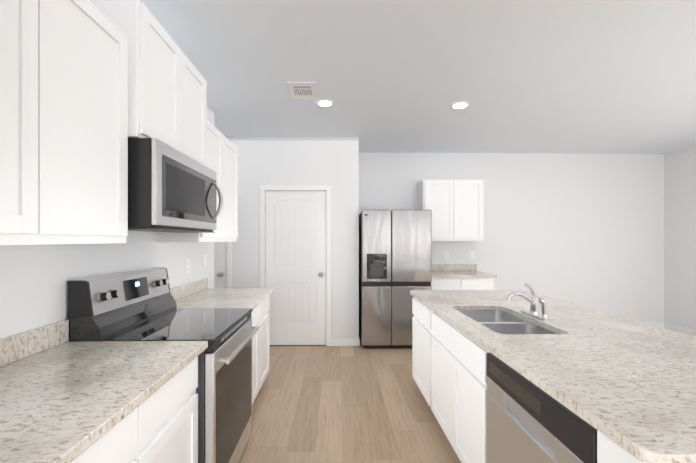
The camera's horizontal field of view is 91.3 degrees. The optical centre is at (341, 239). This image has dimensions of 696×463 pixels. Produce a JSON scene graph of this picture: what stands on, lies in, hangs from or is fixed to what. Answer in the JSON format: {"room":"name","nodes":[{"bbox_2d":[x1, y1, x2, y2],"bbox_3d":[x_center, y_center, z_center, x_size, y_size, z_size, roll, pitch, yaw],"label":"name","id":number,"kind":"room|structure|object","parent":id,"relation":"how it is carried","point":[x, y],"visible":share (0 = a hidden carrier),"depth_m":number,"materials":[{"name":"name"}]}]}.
{"room":"kitchen","nodes":[
{"label":"kitchen","id":0,"kind":"room"},
{"bbox_2d":[0,104,213,338],"bbox_3d":[-1.317,0.020,-0.586,0.120,2.740,8.300,0,0,-1],"label":"wall","id":1,"kind":"structure","parent":0,"point":[34,279],"depth_m":1.60,"materials":[{"name":"white paint"}]},
{"bbox_2d":[0,0,127,244],"bbox_3d":[-1.125,-0.458,1.080,0.324,0.945,0.967,0,0,-1],"label":"upper cabinet","id":2,"kind":"object","parent":1,"relation":"attached to","point":[63,121],"visible":1,"depth_m":1.19,"materials":[{"name":"white wood"}]},
{"bbox_2d":[89,0,206,166],"bbox_3d":[-1.118,-0.800,1.979,0.369,0.641,0.824,0,0,-1],"label":"upper cabinet","id":3,"kind":"object","parent":1,"relation":"attached to","point":[167,93],"visible":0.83,"depth_m":1.75,"materials":[{"name":"white wood"}]},
{"bbox_2d":[128,138,222,232],"bbox_3d":[-1.053,-0.264,1.986,0.498,0.425,0.806,0,0,-1],"label":"microwave","id":4,"kind":"object","parent":3,"relation":"attached to","point":[171,189],"visible":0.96,"depth_m":1.71,"materials":[{"name":"silver metal"}]},
{"bbox_2d":[186,259,189,272],"bbox_3d":[-1.317,0.225,2.915,0.007,0.116,0.072,0,0,-1],"label":"electrical outlet","id":5,"kind":"object","parent":1,"relation":"attached to","point":[187,265],"visible":1,"depth_m":2.92,"materials":[{"name":"white plastic"}]},
{"bbox_2d":[155,120,237,241],"bbox_3d":[-1.157,-0.443,2.856,0.324,0.915,0.924,0,0,-1],"label":"upper cabinet","id":6,"kind":"object","parent":1,"relation":"attached to","point":[222,156],"visible":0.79,"depth_m":2.84,"materials":[{"name":"white wood"}]},
{"bbox_2d":[203,255,205,266],"bbox_3d":[-1.324,0.200,3.285,0.007,0.116,0.072,0,0,-1],"label":"electrical outlet","id":7,"kind":"object","parent":1,"relation":"attached to","point":[204,260],"visible":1,"depth_m":3.28,"materials":[{"name":"white plastic"}]},
{"bbox_2d":[226,137,358,338],"bbox_3d":[-1.651,0.020,4.499,3.757,2.740,0.120,0,0,-1],"label":"wall","id":8,"kind":"structure","parent":0,"point":[333,162],"depth_m":4.46,"materials":[{"name":"white paint"}]},
{"bbox_2d":[214,242,225,287],"bbox_3d":[-1.915,0.368,4.430,0.817,2.020,0.104,0,0,-1],"label":"hall door","id":9,"kind":"structure","parent":8,"relation":"in","point":[219,264],"depth_m":4.45,"materials":[{"name":"white wood"}]},
{"bbox_2d":[226,185,330,345],"bbox_3d":[-1.262,0.339,4.497,2.254,2.103,0.128,0,0,-1],"label":"door frame","id":10,"kind":"structure","parent":8,"relation":"attached to","point":[265,188],"depth_m":4.45,"materials":[{"name":"white wood"}]},
{"bbox_2d":[265,191,325,344],"bbox_3d":[-0.603,0.368,4.454,0.797,2.020,0.104,0,0,-1],"label":"pantry door","id":11,"kind":"structure","parent":8,"relation":"in","point":[295,268],"depth_m":4.47,"materials":[{"name":"white wood"}]},
{"bbox_2d":[331,339,358,345],"bbox_3d":[0.041,1.345,4.464,0.348,0.090,0.013,0,0,-1],"label":"baseboard","id":12,"kind":"structure","parent":8,"relation":"attached to","point":[345,342],"depth_m":4.46,"materials":[{"name":"white wood"}]},
{"bbox_2d":[238,337,460,462],"bbox_3d":[0.847,1.420,0.278,8.840,0.060,10.190,0,0,-1],"label":"floor","id":13,"kind":"structure","parent":0,"point":[332,404],"depth_m":2.74,"materials":[{"name":"brown wood"}]},
{"bbox_2d":[71,356,197,462],"bbox_3d":[-0.972,0.949,1.099,0.629,0.882,0.999,0,0,-1],"label":"base cabinet","id":14,"kind":"object","parent":13,"relation":"on","point":[160,425],"visible":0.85,"depth_m":1.25,"materials":[{"name":"white wood"}]},
{"bbox_2d":[0,320,207,462],"bbox_3d":[-0.953,0.440,1.099,0.667,0.134,0.999,0,0,-1],"label":"countertop","id":15,"kind":"structure","parent":14,"relation":"on","point":[63,399],"depth_m":1.12,"materials":[{"name":"stone"}]},
{"bbox_2d":[68,268,258,462],"bbox_3d":[-0.922,0.790,1.982,0.739,1.199,0.758,0,0,-1],"label":"range","id":16,"kind":"object","parent":13,"relation":"on","point":[139,305],"visible":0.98,"depth_m":1.80,"materials":[{"name":"grey metal"}]},
{"bbox_2d":[250,295,269,403],"bbox_3d":[-1.004,0.949,2.841,0.629,0.882,0.958,0,0,-1],"label":"base cabinet","id":17,"kind":"object","parent":13,"relation":"on","point":[260,315],"visible":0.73,"depth_m":2.90,"materials":[{"name":"white wood"}]},
{"bbox_2d":[170,278,273,308],"bbox_3d":[-0.985,0.440,2.852,0.667,0.134,0.978,0,0,-1],"label":"countertop","id":18,"kind":"structure","parent":17,"relation":"on","point":[199,294],"depth_m":2.81,"materials":[{"name":"stone"}]},
{"bbox_2d":[359,210,431,347],"bbox_3d":[0.695,0.503,4.748,0.890,1.775,0.907,0,0,-1],"label":"fridge","id":19,"kind":"object","parent":13,"relation":"on","point":[395,257],"visible":0.92,"depth_m":4.31,"materials":[{"name":"grey metal"}]},
{"bbox_2d":[412,297,489,432],"bbox_3d":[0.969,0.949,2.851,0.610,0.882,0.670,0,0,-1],"label":"base cabinet","id":20,"kind":"object","parent":13,"relation":"on","point":[449,368],"depth_m":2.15,"materials":[{"name":"white wood"}]},
{"bbox_2d":[410,290,695,462],"bbox_3d":[1.199,0.491,1.990,1.074,0.032,2.460,0,0,-1],"label":"countertop","id":21,"kind":"structure","parent":20,"relation":"on","point":[628,385],"depth_m":1.31,"materials":[{"name":"stone"}]},
{"bbox_2d":[458,310,556,333],"bbox_3d":[0.974,0.604,2.086,0.426,0.192,0.796,0,0,-1],"label":"undermount sink","id":22,"kind":"object","parent":21,"relation":"in","point":[500,322],"visible":0.1,"depth_m":2.10,"materials":[{"name":"silver metal"}]},
{"bbox_2d":[506,283,550,320],"bbox_3d":[1.133,0.371,2.119,0.207,0.207,0.260,0,0,-1],"label":"faucet","id":23,"kind":"object","parent":21,"relation":"on","point":[534,300],"visible":1,"depth_m":2.11,"materials":[{"name":"silver metal"}]},
{"bbox_2d":[431,277,493,289],"bbox_3d":[1.627,0.949,4.954,0.910,0.882,0.626,0,0,-1],"label":"base cabinet","id":24,"kind":"object","parent":13,"relation":"on","point":[462,283],"visible":0.19,"depth_m":4.64,"materials":[{"name":"white wood"}]},
{"bbox_2d":[432,264,496,276],"bbox_3d":[1.631,0.440,4.936,0.940,0.134,0.664,0,0,-1],"label":"countertop","id":25,"kind":"structure","parent":24,"relation":"on","point":[454,270],"depth_m":5.13,"materials":[{"name":"stone"}]},
{"bbox_2d":[487,353,596,462],"bbox_3d":[0.988,0.959,1.271,0.606,0.862,0.666,0,0,-1],"label":"dishwasher","id":26,"kind":"object","parent":13,"relation":"on","point":[528,421],"visible":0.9,"depth_m":1.26,"materials":[{"name":"grey metal"}]},
{"bbox_2d":[139,0,695,153],"bbox_3d":[0.847,-1.390,0.279,8.840,0.080,10.190,0,0,-1],"label":"ceiling","id":27,"kind":"structure","parent":0,"point":[556,76],"depth_m":2.71,"materials":[{"name":"white paint"}]},
{"bbox_2d":[286,82,317,98],"bbox_3d":[-0.348,-1.346,3.072,0.250,0.007,0.340,0,0,-1],"label":"ceiling vent","id":28,"kind":"object","parent":27,"relation":"in","point":[302,90],"visible":1,"depth_m":3.06,"materials":[{"name":"white metal"}]},
{"bbox_2d":[316,99,333,106],"bbox_3d":[-0.164,-1.345,3.356,0.184,0.008,0.184,0,0,-1],"label":"recessed light","id":29,"kind":"object","parent":27,"relation":"in","point":[325,103],"visible":1,"depth_m":3.35,"materials":[{"name":"white plastic"}]},
{"bbox_2d":[450,102,469,108],"bbox_3d":[1.185,-1.345,3.410,0.184,0.008,0.184,0,0,-1],"label":"recessed light","id":30,"kind":"object","parent":27,"relation":"in","point":[459,105],"visible":1,"depth_m":3.40,"materials":[{"name":"white"}]},
{"bbox_2d":[359,152,663,322],"bbox_3d":[2.634,0.020,5.347,5.083,2.740,0.120,0,0,-1],"label":"wall","id":31,"kind":"structure","parent":0,"point":[584,229],"depth_m":5.30,"materials":[{"name":"white paint"}]},
{"bbox_2d":[444,252,448,258],"bbox_3d":[1.627,0.237,5.265,0.072,0.116,0.007,0,0,-1],"label":"electrical outlet","id":32,"kind":"object","parent":31,"relation":"attached to","point":[446,255],"visible":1,"depth_m":5.26,"materials":[{"name":"white plastic"}]},
{"bbox_2d":[418,180,483,240],"bbox_3d":[1.630,-0.432,5.106,0.890,0.895,0.324,0,0,-1],"label":"upper cabinet","id":33,"kind":"object","parent":31,"relation":"attached to","point":[456,207],"visible":0.92,"depth_m":4.95,"materials":[{"name":"white wood"}]},
{"bbox_2d":[470,252,474,258],"bbox_3d":[2.027,0.237,5.272,0.072,0.116,0.007,0,0,-1],"label":"electrical outlet","id":34,"kind":"object","parent":31,"relation":"attached to","point":[472,255],"visible":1,"depth_m":5.27,"materials":[{"name":"white plastic"}]},
{"bbox_2d":[647,323,663,327],"bbox_3d":[3.564,1.345,5.296,2.934,0.090,0.016,0,0,-1],"label":"baseboard","id":35,"kind":"structure","parent":31,"relation":"attached to","point":[655,324],"depth_m":5.32,"materials":[{"name":"white wood"}]},
{"bbox_2d":[664,146,695,330],"bbox_3d":[5.207,0.020,0.358,0.120,2.740,9.950,0,0,-1],"label":"wall","id":36,"kind":"structure","parent":0,"point":[679,238],"depth_m":5.08,"materials":[{"name":"white paint"}]},
{"bbox_2d":[664,323,695,336],"bbox_3d":[5.140,1.345,0.357,0.013,0.090,9.950,0,0,-1],"label":"baseboard","id":37,"kind":"structure","parent":36,"relation":"attached to","point":[667,326],"depth_m":5.07,"materials":[{"name":"white wood"}]}
]}

